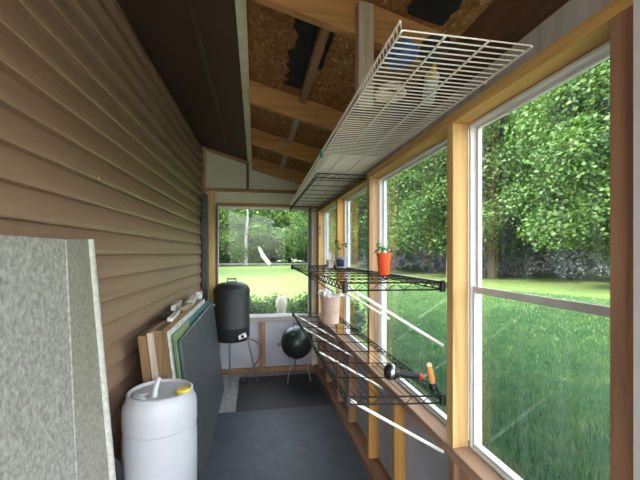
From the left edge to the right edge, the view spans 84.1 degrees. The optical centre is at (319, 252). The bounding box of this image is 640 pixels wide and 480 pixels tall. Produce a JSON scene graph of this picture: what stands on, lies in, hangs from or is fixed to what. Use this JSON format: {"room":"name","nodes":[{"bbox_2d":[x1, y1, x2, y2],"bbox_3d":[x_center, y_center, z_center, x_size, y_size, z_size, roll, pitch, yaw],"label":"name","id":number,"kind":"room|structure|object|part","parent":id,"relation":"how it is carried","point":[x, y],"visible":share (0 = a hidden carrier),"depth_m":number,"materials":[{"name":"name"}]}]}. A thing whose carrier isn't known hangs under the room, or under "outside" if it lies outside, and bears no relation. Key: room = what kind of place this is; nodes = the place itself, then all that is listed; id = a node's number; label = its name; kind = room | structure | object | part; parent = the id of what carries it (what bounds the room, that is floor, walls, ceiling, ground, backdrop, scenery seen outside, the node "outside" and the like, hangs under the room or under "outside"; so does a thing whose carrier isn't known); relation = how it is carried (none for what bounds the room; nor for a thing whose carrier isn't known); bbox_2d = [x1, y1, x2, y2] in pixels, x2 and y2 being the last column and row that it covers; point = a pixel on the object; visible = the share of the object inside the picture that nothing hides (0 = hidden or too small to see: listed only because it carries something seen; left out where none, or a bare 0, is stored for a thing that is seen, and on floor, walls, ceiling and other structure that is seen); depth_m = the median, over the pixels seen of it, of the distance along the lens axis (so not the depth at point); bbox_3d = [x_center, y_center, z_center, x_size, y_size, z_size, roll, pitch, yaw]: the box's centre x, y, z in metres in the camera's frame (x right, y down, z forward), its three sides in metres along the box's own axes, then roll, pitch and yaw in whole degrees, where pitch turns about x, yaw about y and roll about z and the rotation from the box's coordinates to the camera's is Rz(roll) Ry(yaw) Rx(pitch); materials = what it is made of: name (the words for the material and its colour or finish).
{"room":"sunroom","nodes":[
{"label":"sunroom","id":0,"kind":"room"},
{"bbox_2d":[0,0,204,461],"bbox_3d":[-0.885,0.072,0.759,0.163,2.655,6.718,0,0,-9],"label":"wall","id":1,"kind":"structure","parent":0,"point":[95,144],"depth_m":1.61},
{"bbox_3d":[-1.321,0.100,4.048,0.022,2.600,0.060,0,0,-10],"label":"corner trim","id":2,"kind":"part","parent":1,"relation":"part of","materials":[{"name":"brown wood"}]},
{"bbox_2d":[201,146,317,374],"bbox_3d":[-0.708,0.074,4.199,1.480,2.652,0.085,0,0,-10],"label":"wall","id":3,"kind":"structure","parent":0,"point":[229,180],"depth_m":4.18,"materials":[{"name":"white paint"}]},
{"bbox_3d":[-1.361,0.035,4.102,0.159,1.549,0.010,0,0,-10],"label":"panel","id":4,"kind":"part","parent":3,"relation":"part of","materials":[{"name":"grey metal"}]},
{"bbox_3d":[-1.103,-1.134,4.123,0.484,0.177,0.039,0,0,-10],"label":"gable trim","id":5,"kind":"part","parent":3,"relation":"part of","materials":[{"name":"brown wood"}]},
{"bbox_3d":[-1.147,-1.002,4.141,0.595,0.500,0.010,0,0,-10],"label":"gable panel","id":6,"kind":"part","parent":3,"relation":"part of","materials":[{"name":"white paint"}]},
{"bbox_3d":[-0.694,-0.649,4.212,1.319,0.129,0.012,0,0,-10],"label":"header panel","id":7,"kind":"part","parent":3,"relation":"part of","materials":[{"name":"white paint"}]},
{"bbox_2d":[215,206,310,317],"bbox_3d":[-0.659,0.107,4.215,1.120,1.303,0.050,0,0,-10],"label":"window","id":8,"kind":"structure","parent":3,"relation":"in","point":[217,208],"depth_m":4.20,"materials":[{"name":"white metal"}]},
{"bbox_3d":[-0.664,-0.193,4.221,1.063,0.662,0.012,0,0,-10],"label":"sash","id":9,"kind":"part","parent":8,"relation":"part of","materials":[{"name":"white metal"}]},
{"bbox_3d":[-0.661,0.426,4.208,1.063,0.609,0.012,0,0,-10],"label":"sash","id":10,"kind":"part","parent":8,"relation":"part of","materials":[{"name":"white metal"}]},
{"bbox_3d":[-0.710,1.105,4.213,1.480,0.589,0.017,0,0,-10],"label":"skirt panel","id":11,"kind":"part","parent":3,"relation":"part of","materials":[{"name":"white paint"}]},
{"bbox_3d":[-0.706,1.375,4.180,1.284,0.050,0.047,0,0,-10],"label":"plate","id":12,"kind":"part","parent":3,"relation":"part of","materials":[{"name":"brown wood"}]},
{"bbox_3d":[-0.412,-0.934,4.276,0.870,0.364,0.010,0,0,-10],"label":"gable panel","id":13,"kind":"part","parent":3,"relation":"part of","materials":[{"name":"white paint"}]},
{"bbox_3d":[-0.656,0.785,4.200,1.120,0.050,0.049,0,0,-10],"label":"sill plate","id":14,"kind":"part","parent":3,"relation":"part of","materials":[{"name":"grey wood"}]},
{"bbox_2d":[219,369,369,478],"bbox_3d":[-0.297,1.500,2.009,1.580,0.200,4.660,0,0,-10],"label":"floor","id":15,"kind":"structure","parent":0,"point":[229,398],"depth_m":3.72,"materials":[{"name":"concrete"}]},
{"bbox_2d":[0,235,115,479],"bbox_3d":[-0.687,0.673,0.543,0.155,1.453,1.771,0,0,-10],"label":"panel","id":16,"kind":"object","parent":15,"relation":"on","point":[55,419],"visible":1,"depth_m":1.03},
{"bbox_2d":[114,457,123,479],"bbox_3d":[-0.840,1.112,1.452,0.067,0.573,0.045,0,0,-10],"label":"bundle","id":17,"kind":"object","parent":15,"relation":"on","point":[118,466],"visible":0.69,"depth_m":1.44,"materials":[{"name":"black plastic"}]},
{"bbox_2d":[147,319,166,380],"bbox_3d":[-0.894,0.902,2.284,0.140,0.995,0.985,0,0,-10],"label":"board","id":18,"kind":"object","parent":15,"relation":"on","point":[150,335],"visible":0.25,"depth_m":1.79,"materials":[{"name":"brown wood"}]},
{"bbox_2d":[121,377,196,479],"bbox_3d":[-0.730,0.971,1.625,0.316,0.833,0.316,0,0,-10],"label":"barrel","id":19,"kind":"object","parent":15,"relation":"on","point":[159,416],"visible":1,"depth_m":1.50,"materials":[{"name":"white plastic"}]},
{"bbox_3d":[-0.729,0.598,1.577,0.029,0.085,0.056,0,0,6],"label":"spout","id":20,"kind":"part","parent":19,"relation":"part of","materials":[{"name":"white plastic"}]},
{"bbox_2d":[137,304,183,382],"bbox_3d":[-0.940,0.907,2.347,0.152,0.985,1.145,0,0,-10],"label":"plywood board","id":21,"kind":"object","parent":15,"relation":"on","point":[142,338],"visible":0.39,"depth_m":1.78,"materials":[{"name":"brown wood"}]},
{"bbox_2d":[160,311,173,318],"bbox_3d":[-0.973,0.392,2.262,0.040,0.025,0.150,0,0,-8],"label":"scrap","id":22,"kind":"object","parent":21,"relation":"on","point":[166,314],"visible":0.84,"depth_m":2.21,"materials":[{"name":"black plastic"}]},
{"bbox_2d":[171,300,181,310],"bbox_3d":[-1.032,0.381,2.556,0.030,0.050,0.260,0,0,-12],"label":"scrap","id":23,"kind":"object","parent":21,"relation":"on","point":[178,303],"visible":0.78,"depth_m":2.51,"materials":[{"name":"white"}]},
{"bbox_2d":[154,299,200,378],"bbox_3d":[-0.900,0.900,2.504,0.154,1.000,1.350,0,0,-10],"label":"plywood board","id":24,"kind":"object","parent":15,"relation":"on","point":[161,340],"visible":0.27,"depth_m":1.85,"materials":[{"name":"brown wood"}]},
{"bbox_2d":[167,310,179,321],"bbox_3d":[-0.902,0.386,2.193,0.030,0.027,0.260,0,0,-13],"label":"scrap","id":25,"kind":"object","parent":24,"relation":"on","point":[175,313],"visible":1,"depth_m":2.14,"materials":[{"name":"white"}]},
{"bbox_2d":[178,302,192,311],"bbox_3d":[-0.956,0.382,2.529,0.035,0.034,0.220,0,0,-4],"label":"scrap","id":26,"kind":"object","parent":24,"relation":"on","point":[186,306],"visible":0.91,"depth_m":2.49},
{"bbox_2d":[187,295,196,303],"bbox_3d":[-1.036,0.380,2.881,0.045,0.042,0.340,0,0,-14],"label":"scrap","id":27,"kind":"object","parent":24,"relation":"on","point":[193,298],"visible":0.76,"depth_m":2.83,"materials":[{"name":"white"}]},
{"bbox_2d":[196,290,201,298],"bbox_3d":[-1.065,0.367,3.129,0.050,0.062,0.130,0,0,-16],"label":"scrap","id":28,"kind":"object","parent":24,"relation":"on","point":[198,292],"visible":0.78,"depth_m":3.07,"materials":[{"name":"white"}]},
{"bbox_2d":[175,328,186,378],"bbox_3d":[-0.788,0.943,2.163,0.110,0.915,0.360,0,0,-10],"label":"sheet","id":29,"kind":"object","parent":15,"relation":"on","point":[185,329],"visible":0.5,"depth_m":2.01,"materials":[{"name":"green"}]},
{"bbox_2d":[173,320,188,378],"bbox_3d":[-0.801,0.927,2.202,0.113,0.945,0.480,0,0,-10],"label":"sheet","id":30,"kind":"object","parent":15,"relation":"on","point":[186,324],"visible":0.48,"depth_m":2.04,"materials":[{"name":"green"}]},
{"bbox_2d":[167,299,204,378],"bbox_3d":[-0.895,0.912,2.622,0.120,0.975,1.420,0,0,-10],"label":"sheet","id":31,"kind":"object","parent":15,"relation":"on","point":[188,315],"visible":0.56,"depth_m":1.99,"materials":[{"name":"white"}]},
{"bbox_2d":[172,299,209,376],"bbox_3d":[-0.911,0.927,2.771,0.116,0.945,1.580,0,0,-10],"label":"sheet","id":32,"kind":"object","parent":15,"relation":"on","point":[205,305],"visible":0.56,"depth_m":2.76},
{"bbox_2d":[202,194,207,301],"bbox_3d":[-1.293,0.370,3.990,0.053,2.060,0.055,0,0,-10],"label":"plank","id":33,"kind":"object","parent":15,"relation":"on","point":[204,196],"visible":0.56,"depth_m":3.96,"materials":[{"name":"grey wood"}]},
{"bbox_2d":[213,278,262,388],"bbox_3d":[-0.915,0.831,3.809,0.474,1.129,0.388,0,0,26],"label":"smoker","id":34,"kind":"object","parent":15,"relation":"on","point":[231,299],"visible":0.95,"depth_m":3.67,"materials":[{"name":"black metal"}]},
{"bbox_3d":[-0.932,1.153,3.660,0.015,0.485,0.020,0,0,-10],"label":"leg","id":35,"kind":"part","parent":34,"relation":"part of","materials":[{"name":"metal"}]},
{"bbox_3d":[-0.951,0.364,3.826,0.388,0.122,0.388,0,0,-10],"label":"lid","id":36,"kind":"part","parent":34,"relation":"part of","materials":[{"name":"black metal"}]},
{"bbox_3d":[-0.734,1.146,3.840,0.119,0.475,0.015,0,0,-4],"label":"leg","id":37,"kind":"part","parent":34,"relation":"part of","materials":[{"name":"metal"}]},
{"bbox_2d":[236,373,330,411],"bbox_3d":[-0.393,1.394,3.611,0.857,0.012,0.855,0,0,-10],"label":"floor mat","id":38,"kind":"object","parent":15,"relation":"on","point":[269,392],"visible":0.91,"depth_m":3.53,"materials":[{"name":"black rubber"}]},
{"bbox_2d":[278,323,312,383],"bbox_3d":[-0.271,1.077,3.921,0.390,0.614,0.372,0,0,-10],"label":"grill","id":39,"kind":"object","parent":38,"relation":"on","point":[294,343],"visible":0.88,"depth_m":3.79,"materials":[{"name":"black metal"}]},
{"bbox_3d":[-0.325,1.248,3.789,0.014,0.271,0.088,0,0,29],"label":"leg","id":40,"kind":"part","parent":39,"relation":"part of","materials":[{"name":"metal"}]},
{"bbox_2d":[281,344,311,358],"bbox_3d":[-0.255,1.073,3.918,0.356,0.185,0.356,0,0,-10],"label":"bowl","id":41,"kind":"object","parent":39,"relation":"on","point":[294,351],"depth_m":3.78,"materials":[{"name":"black metal"}]},
{"bbox_3d":[-0.255,0.896,3.918,0.360,0.172,0.360,0,0,-10],"label":"lid","id":42,"kind":"part","parent":39,"relation":"part of","materials":[{"name":"metal"}]},
{"bbox_3d":[-0.131,1.248,3.839,0.088,0.271,0.014,0,0,33],"label":"leg","id":43,"kind":"part","parent":39,"relation":"part of","materials":[{"name":"metal"}]},
{"bbox_2d":[204,404,369,479],"bbox_3d":[-0.123,1.394,1.701,1.014,0.012,2.990,0,0,-10],"label":"rubber mat","id":44,"kind":"object","parent":15,"relation":"on","point":[304,442],"visible":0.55,"depth_m":2.55,"materials":[{"name":"grey rubber"}]},
{"bbox_2d":[177,302,223,479],"bbox_3d":[-0.892,0.941,2.813,0.125,0.892,1.615,0,0,-10],"label":"board","id":45,"kind":"object","parent":44,"relation":"on","point":[198,347],"visible":0.95,"depth_m":2.53,"materials":[{"name":"grey"}]},
{"bbox_2d":[335,257,347,267],"bbox_3d":[0.155,0.068,2.570,0.098,0.081,0.098,0,0,-10],"label":"cup","id":46,"kind":"object","parent":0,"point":[341,262],"depth_m":2.53,"materials":[{"name":"plastic"}]},
{"bbox_2d":[246,0,570,184],"bbox_3d":[0.169,-0.942,2.166,1.187,0.363,4.800,0,0,-10],"label":"ceiling","id":47,"kind":"structure","parent":0,"point":[301,53],"depth_m":1.90,"materials":[{"name":"brown wood"}]},
{"bbox_2d":[355,2,373,108],"bbox_3d":[0.171,-0.755,1.366,0.060,0.390,0.043,0,0,-10],"label":"post","id":48,"kind":"object","parent":47,"relation":"hanging from","point":[364,11],"visible":1,"depth_m":1.34,"materials":[{"name":"grey wood"}]},
{"bbox_2d":[348,0,568,155],"bbox_3d":[0.404,-0.729,2.107,0.083,0.122,4.600,0,0,-10],"label":"ceiling beam","id":49,"kind":"structure","parent":47,"relation":"attached to","point":[502,20],"depth_m":1.18,"materials":[{"name":"brown wood"}]},
{"bbox_2d":[219,258,609,462],"bbox_3d":[7.551,1.600,42.047,90.000,0.001,140.000,0,0,-10],"label":"ground","id":50,"kind":"structure","parent":0,"point":[261,279],"depth_m":18.03,"materials":[{"name":"grass"}]},
{"bbox_2d":[244,209,248,265],"bbox_3d":[-9.326,-2.947,45.139,0.592,9.324,0.640,0,0,-10],"label":"bare tree","id":51,"kind":"object","parent":50,"relation":"on","point":[247,210],"visible":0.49,"depth_m":45.01,"materials":[{"name":"white plant"}]},
{"bbox_2d":[219,209,275,263],"bbox_3d":[-11.512,-3.746,47.909,11.827,10.912,11.183,0,0,-28],"label":"tree","id":52,"kind":"object","parent":50,"relation":"on","point":[232,222],"visible":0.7,"depth_m":45.45,"materials":[{"name":"green plant"}]},
{"bbox_2d":[250,294,273,313],"bbox_3d":[-1.258,1.187,6.152,0.892,0.955,0.964,0,0,4],"label":"shrub","id":53,"kind":"object","parent":50,"relation":"on","point":[257,307],"visible":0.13,"depth_m":6.23,"materials":[{"name":"green plant"}]},
{"bbox_2d":[258,247,271,265],"bbox_3d":[-6.823,0.467,43.968,2.024,2.486,0.595,0,0,20],"label":"log","id":54,"kind":"object","parent":50,"relation":"on","point":[263,256],"visible":0.85,"depth_m":43.80,"materials":[{"name":"white wood"}]},
{"bbox_2d":[248,210,307,262],"bbox_3d":[-4.647,-4.689,52.310,13.914,12.837,13.157,0,0,-10],"label":"tree","id":55,"kind":"object","parent":50,"relation":"on","point":[281,219],"visible":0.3,"depth_m":48.45,"materials":[{"name":"green plant"}]},
{"bbox_2d":[265,291,294,313],"bbox_3d":[-0.911,1.208,7.148,0.916,0.908,0.847,0,0,39],"label":"shrub","id":56,"kind":"object","parent":50,"relation":"on","point":[274,298],"visible":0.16,"depth_m":6.93,"materials":[{"name":"green plant"}]},
{"bbox_2d":[276,296,286,312],"bbox_3d":[-0.623,1.145,5.732,0.220,0.910,0.220,0,0,-10],"label":"statue","id":57,"kind":"object","parent":50,"relation":"on","point":[281,301],"visible":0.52,"depth_m":5.66,"materials":[{"name":"white stone"}]},
{"bbox_2d":[286,291,307,312],"bbox_3d":[-0.209,1.187,6.579,0.964,0.955,0.892,0,0,31],"label":"shrub","id":58,"kind":"object","parent":50,"relation":"on","point":[301,305],"visible":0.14,"depth_m":6.57,"materials":[{"name":"green plant"}]},
{"bbox_2d":[289,222,328,260],"bbox_3d":[1.634,-4.689,50.890,13.157,12.837,13.914,0,0,-29],"label":"tree","id":59,"kind":"object","parent":50,"relation":"on","point":[303,252],"visible":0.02,"depth_m":49.97,"materials":[{"name":"green plant"}]},
{"bbox_2d":[281,210,359,256],"bbox_3d":[1.965,-4.981,35.808,11.368,13.388,11.138,0,0,44],"label":"tree","id":60,"kind":"object","parent":50,"relation":"on","point":[301,233],"visible":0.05,"depth_m":34.02,"materials":[{"name":"green plant"}]},
{"bbox_2d":[328,253,354,264],"bbox_3d":[2.196,0.498,39.903,4.190,2.438,3.964,0,0,-28],"label":"shrub","id":61,"kind":"object","parent":50,"relation":"on","point":[332,257],"visible":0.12,"depth_m":39.38,"materials":[{"name":"green plant"}]},
{"bbox_2d":[344,297,366,333],"bbox_3d":[0.491,1.187,6.924,0.892,0.955,0.964,0,0,7],"label":"shrub","id":62,"kind":"object","parent":50,"relation":"on","point":[356,318],"visible":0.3,"depth_m":6.67,"materials":[{"name":"green plant"}]},
{"bbox_2d":[350,245,366,267],"bbox_3d":[4.656,0.278,35.551,4.757,2.925,5.027,0,0,-43],"label":"shrub","id":63,"kind":"object","parent":50,"relation":"on","point":[360,259],"visible":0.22,"depth_m":34.62,"materials":[{"name":"green plant"}]},
{"bbox_2d":[307,172,411,255],"bbox_3d":[4.296,-4.718,27.696,9.481,12.849,9.419,0,0,25],"label":"tree","id":64,"kind":"object","parent":50,"relation":"on","point":[358,205],"visible":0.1,"depth_m":25.90,"materials":[{"name":"green plant"}]},
{"bbox_2d":[387,243,415,269],"bbox_3d":[7.225,0.388,33.066,4.361,2.681,4.608,0,0,31],"label":"shrub","id":65,"kind":"object","parent":50,"relation":"on","point":[399,258],"visible":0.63,"depth_m":32.01,"materials":[{"name":"green plant"}]},
{"bbox_2d":[411,248,446,271],"bbox_3d":[9.920,0.498,30.281,4.190,2.438,3.964,0,0,15],"label":"shrub","id":66,"kind":"object","parent":50,"relation":"on","point":[431,260],"visible":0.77,"depth_m":29.54,"materials":[{"name":"green plant"}]},
{"bbox_2d":[442,249,487,273],"bbox_3d":[11.812,0.278,26.923,4.757,2.925,5.027,0,0,0],"label":"shrub","id":67,"kind":"object","parent":50,"relation":"on","point":[484,262],"visible":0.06,"depth_m":26.07,"materials":[{"name":"green plant"}]},
{"bbox_2d":[387,105,544,279],"bbox_3d":[8.004,-4.718,21.081,9.419,12.849,9.481,0,0,-2],"label":"tree","id":68,"kind":"object","parent":50,"relation":"on","point":[428,177],"visible":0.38,"depth_m":19.48,"materials":[{"name":"green plant"}]},
{"bbox_2d":[353,284,609,479],"bbox_3d":[5.562,1.548,10.461,13.147,0.105,17.822,0,0,-10],"label":"grass","id":69,"kind":"structure","parent":50,"relation":"on","point":[516,417],"depth_m":4.46,"materials":[{"name":"green plant"}]},
{"bbox_2d":[409,102,574,277],"bbox_3d":[10.916,-4.383,22.801,10.125,12.171,10.335,0,0,-11],"label":"tree","id":70,"kind":"object","parent":50,"relation":"on","point":[491,269],"visible":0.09,"depth_m":20.65,"materials":[{"name":"green plant"}]},
{"bbox_2d":[482,242,551,276],"bbox_3d":[13.265,0.388,24.165,4.608,2.681,4.361,0,0,-16],"label":"shrub","id":71,"kind":"object","parent":50,"relation":"on","point":[518,266],"visible":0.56,"depth_m":23.51,"materials":[{"name":"green plant"}]},
{"bbox_2d":[505,94,590,272],"bbox_3d":[14.988,-6.930,27.965,12.799,17.346,12.716,0,0,-24],"label":"tree","id":72,"kind":"object","parent":50,"relation":"on","point":[538,101],"visible":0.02,"depth_m":24.66,"materials":[{"name":"green plant"}]},
{"bbox_3d":[14.972,-7.669,28.261,12.993,15.868,13.188,0,0,-33],"label":"crown","id":73,"kind":"part","parent":72,"relation":"part of","materials":[{"name":"green plant"}]},
{"bbox_2d":[490,58,609,263],"bbox_3d":[12.950,-4.383,14.551,10.125,12.171,10.335,0,0,9],"label":"tree","id":74,"kind":"object","parent":50,"relation":"on","point":[579,107],"visible":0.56,"depth_m":13.71,"materials":[{"name":"green plant"}]},
{"bbox_2d":[525,240,609,272],"bbox_3d":[22.785,-5.149,32.532,13.359,15.143,12.461,0,0,-32],"label":"shrub","id":75,"kind":"object","parent":50,"relation":"on","point":[583,240],"visible":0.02,"depth_m":28.50,"materials":[{"name":"green plant"}]},
{"bbox_2d":[534,243,604,279],"bbox_3d":[15.038,0.498,21.404,3.964,2.438,4.190,0,0,-31],"label":"shrub","id":76,"kind":"object","parent":50,"relation":"on","point":[576,266],"visible":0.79,"depth_m":20.59,"materials":[{"name":"green plant"}]},
{"bbox_2d":[590,242,609,277],"bbox_3d":[16.727,0.278,18.133,4.757,2.925,5.027,0,0,43],"label":"shrub","id":77,"kind":"object","parent":50,"relation":"on","point":[606,256],"visible":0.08,"depth_m":18.42,"materials":[{"name":"green plant"}]},
{"bbox_2d":[314,0,632,479],"bbox_3d":[0.396,0.305,2.126,0.145,2.190,4.640,0,0,-10],"label":"wall","id":78,"kind":"structure","parent":0,"point":[386,452],"depth_m":1.34,"materials":[{"name":"yellow wood"}]},
{"bbox_3d":[-0.003,0.305,4.379,0.099,2.190,0.064,0,0,-10],"label":"corner post","id":79,"kind":"part","parent":78,"relation":"part of","materials":[{"name":"brown wood"}]},
{"bbox_2d":[290,173,366,211],"bbox_3d":[-0.020,-0.502,3.229,0.339,0.036,1.847,0,0,-10],"label":"wire shelf","id":80,"kind":"object","parent":78,"relation":"attached to","point":[358,175],"visible":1,"depth_m":2.81,"materials":[{"name":"black metal"}]},
{"bbox_2d":[303,154,377,193],"bbox_3d":[0.019,-0.567,3.089,0.290,0.016,2.030,0,0,-10],"label":"board","id":81,"kind":"object","parent":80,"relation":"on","point":[342,165],"visible":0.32,"depth_m":2.27,"materials":[{"name":"white wood"}]},
{"bbox_2d":[324,200,344,332],"bbox_3d":[0.157,0.125,3.728,0.049,1.230,0.920,0,0,-10],"label":"window","id":82,"kind":"structure","parent":78,"relation":"in","point":[327,211],"depth_m":4.16,"materials":[{"name":"white metal"}]},
{"bbox_3d":[0.164,-0.163,3.729,0.014,0.632,0.898,0,0,-10],"label":"sash","id":83,"kind":"part","parent":82,"relation":"part of","materials":[{"name":"glass"}]},
{"bbox_3d":[0.382,1.375,2.078,0.100,0.050,4.550,0,0,-10],"label":"plate","id":84,"kind":"part","parent":78,"relation":"part of","materials":[{"name":"brown wood"}]},
{"bbox_2d":[345,186,366,353],"bbox_3d":[0.326,0.125,2.805,0.049,1.230,0.868,0,0,-10],"label":"window","id":85,"kind":"structure","parent":78,"relation":"in","point":[361,346],"depth_m":3.21,"materials":[{"name":"white metal"}]},
{"bbox_3d":[0.317,0.427,2.804,0.014,0.603,0.846,0,0,-10],"label":"sash","id":86,"kind":"part","parent":85,"relation":"part of","materials":[{"name":"white metal"}]},
{"bbox_3d":[0.333,-0.163,2.807,0.014,0.632,0.846,0,0,-10],"label":"sash","id":87,"kind":"part","parent":85,"relation":"part of","materials":[{"name":"white metal"}]},
{"bbox_2d":[291,264,445,346],"bbox_3d":[0.115,0.239,2.301,0.418,0.270,1.938,0,0,-10],"label":"wire shelf","id":88,"kind":"object","parent":78,"relation":"attached to","point":[344,284],"visible":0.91,"depth_m":1.52,"materials":[{"name":"black metal"}]},
{"bbox_2d":[326,252,333,267],"bbox_3d":[0.075,0.051,2.616,0.061,0.115,0.061,0,0,-10],"label":"paper cup","id":89,"kind":"object","parent":88,"relation":"on","point":[330,262],"visible":1,"depth_m":2.60,"materials":[{"name":"white paper"}]},
{"bbox_2d":[332,240,350,267],"bbox_3d":[0.151,0.006,2.573,0.124,0.204,0.137,0,0,36],"label":"potted plant","id":90,"kind":"object","parent":88,"relation":"on","point":[341,262],"visible":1,"depth_m":2.54,"materials":[{"name":"white plastic"}]},
{"bbox_3d":[0.150,-0.025,2.571,0.073,0.135,0.070,0,0,-42],"label":"stem","id":91,"kind":"part","parent":90,"relation":"part of","materials":[{"name":"green plant"}]},
{"bbox_3d":[0.119,0.128,2.302,0.409,0.038,1.922,0,0,-10],"label":"rim frame","id":92,"kind":"part","parent":88,"relation":"part of","materials":[{"name":"black metal"}]},
{"bbox_2d":[374,243,391,274],"bbox_3d":[0.298,0.030,1.726,0.096,0.155,0.080,0,0,26],"label":"flower pot","id":93,"kind":"object","parent":88,"relation":"on","point":[383,259],"visible":1,"depth_m":1.70,"materials":[{"name":"orange plastic"}]},
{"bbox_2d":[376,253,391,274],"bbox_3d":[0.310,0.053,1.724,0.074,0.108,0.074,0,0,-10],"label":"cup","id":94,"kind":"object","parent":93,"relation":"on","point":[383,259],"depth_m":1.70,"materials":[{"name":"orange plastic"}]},
{"bbox_2d":[292,311,445,452],"bbox_3d":[0.120,0.660,2.302,0.408,0.260,1.938,0,0,-10],"label":"wire shelf","id":95,"kind":"object","parent":78,"relation":"attached to","point":[441,397],"visible":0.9,"depth_m":1.64,"materials":[{"name":"black metal"}]},
{"bbox_2d":[317,290,343,324],"bbox_3d":[0.080,0.413,2.755,0.207,0.261,0.207,0,0,-10],"label":"bucket","id":96,"kind":"object","parent":95,"relation":"on","point":[330,301],"visible":1,"depth_m":2.69,"materials":[{"name":"beige plastic"}]},
{"bbox_3d":[0.124,0.564,2.303,0.399,0.058,1.922,0,0,-10],"label":"rim frame","id":97,"kind":"part","parent":95,"relation":"part of","materials":[{"name":"black metal"}]},
{"bbox_2d":[384,363,423,379],"bbox_3d":[0.359,0.512,1.537,0.171,0.073,0.071,0,0,-10],"label":"torch","id":98,"kind":"object","parent":95,"relation":"on","point":[392,371],"visible":1,"depth_m":1.51,"materials":[{"name":"black plastic"}]},
{"bbox_2d":[426,362,437,390],"bbox_3d":[0.454,0.498,1.435,0.048,0.111,0.036,0,0,-10],"label":"tool","id":99,"kind":"object","parent":95,"relation":"on","point":[433,386],"visible":1,"depth_m":1.43,"materials":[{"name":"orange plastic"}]},
{"bbox_3d":[0.448,0.492,1.436,0.035,0.074,0.025,0,0,-10],"label":"handle","id":100,"kind":"part","parent":99,"relation":"part of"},
{"bbox_2d":[429,383,437,390],"bbox_3d":[0.460,0.539,1.437,0.036,0.029,0.036,0,0,-10],"label":"socket","id":101,"kind":"object","parent":99,"relation":"attached to","point":[432,386],"depth_m":1.42,"materials":[{"name":"black plastic"}]},
{"bbox_3d":[0.397,0.759,2.080,0.070,0.038,4.550,0,0,-10],"label":"sill plate","id":102,"kind":"part","parent":78,"relation":"part of","materials":[{"name":"brown wood"}]},
{"bbox_2d":[290,20,532,205],"bbox_3d":[0.089,-0.567,2.535,0.383,0.046,3.288,0,0,-10],"label":"wire shelf","id":103,"kind":"object","parent":78,"relation":"attached to","point":[332,165],"depth_m":1.32,"materials":[{"name":"white metal"}]},
{"bbox_3d":[0.251,-0.575,1.266,0.112,0.030,0.122,0,0,-10],"label":"rope coil","id":104,"kind":"part","parent":103,"relation":"part of","materials":[{"name":"beige fabric"}]},
{"bbox_2d":[384,39,418,70],"bbox_3d":[0.234,-0.583,1.036,0.093,0.047,0.136,0,0,-10],"label":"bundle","id":105,"kind":"object","parent":103,"relation":"on","point":[398,45],"visible":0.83,"depth_m":1.01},
{"bbox_2d":[422,64,439,104],"bbox_3d":[0.382,-0.584,1.222,0.047,0.047,0.276,0,0,13],"label":"bottle","id":106,"kind":"object","parent":103,"relation":"on","point":[433,65],"visible":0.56,"depth_m":1.19,"materials":[{"name":"white plastic"}]},
{"bbox_2d":[418,33,451,64],"bbox_3d":[0.322,-0.586,0.998,0.091,0.053,0.100,0,0,34],"label":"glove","id":107,"kind":"object","parent":103,"relation":"on","point":[435,37],"visible":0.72,"depth_m":0.98,"materials":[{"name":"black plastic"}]},
{"bbox_2d":[379,129,468,439],"bbox_3d":[0.497,0.125,1.869,0.049,1.230,0.951,0,0,-10],"label":"window","id":108,"kind":"structure","parent":78,"relation":"in","point":[440,415],"depth_m":2.04,"materials":[{"name":"white metal"}]},
{"bbox_3d":[0.489,0.427,1.867,0.014,0.603,0.929,0,0,-10],"label":"sash","id":109,"kind":"part","parent":108,"relation":"part of","materials":[{"name":"white metal"}]},
{"bbox_3d":[0.504,-0.163,1.870,0.014,0.632,0.929,0,0,-10],"label":"sash","id":110,"kind":"part","parent":108,"relation":"part of","materials":[{"name":"glass"}]},
{"bbox_3d":[0.421,-0.510,2.085,0.110,0.036,4.550,0,0,-10],"label":"plate","id":111,"kind":"part","parent":78,"relation":"part of","materials":[{"name":"yellow wood"}]},
{"bbox_2d":[469,40,609,479],"bbox_3d":[0.645,0.125,1.061,0.049,1.230,0.601,0,0,-10],"label":"window","id":112,"kind":"structure","parent":78,"relation":"in","point":[601,53],"depth_m":1.33,"materials":[{"name":"white metal"}]},
{"bbox_3d":[0.637,0.427,1.060,0.014,0.603,0.579,0,0,-10],"label":"sash","id":113,"kind":"part","parent":112,"relation":"part of","materials":[{"name":"white metal"}]},
{"bbox_3d":[0.652,-0.163,1.062,0.014,0.632,0.579,0,0,-10],"label":"sash","id":114,"kind":"part","parent":112,"relation":"part of","materials":[{"name":"white metal"}]},
{"bbox_2d":[633,0,639,479],"bbox_3d":[0.617,0.124,0.674,0.012,1.230,0.033,0,0,-10],"label":"trim","id":115,"kind":"structure","parent":78,"relation":"attached to","point":[636,3],"depth_m":0.68,"materials":[{"name":"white wood"}]},
{"bbox_3d":[-5.719,-2.600,0.529,10.940,8.400,8.100,0,0,-10],"label":"wall","id":116,"kind":"structure","parent":0,"visible":0},
{"bbox_2d":[117,0,247,161],"bbox_3d":[-0.599,-1.190,0.821,0.717,0.230,6.730,0,0,-10],"label":"ceiling","id":117,"kind":"structure","parent":116,"relation":"attached to","point":[192,45],"depth_m":2.12,"materials":[{"name":"brown wood"}]},
{"bbox_2d":[235,0,251,162],"bbox_3d":[-0.417,-1.141,1.947,0.046,0.158,4.580,0,0,-10],"label":"trim","id":118,"kind":"structure","parent":116,"relation":"attached to","point":[240,5],"depth_m":1.98,"materials":[{"name":"white wood"}]}
]}

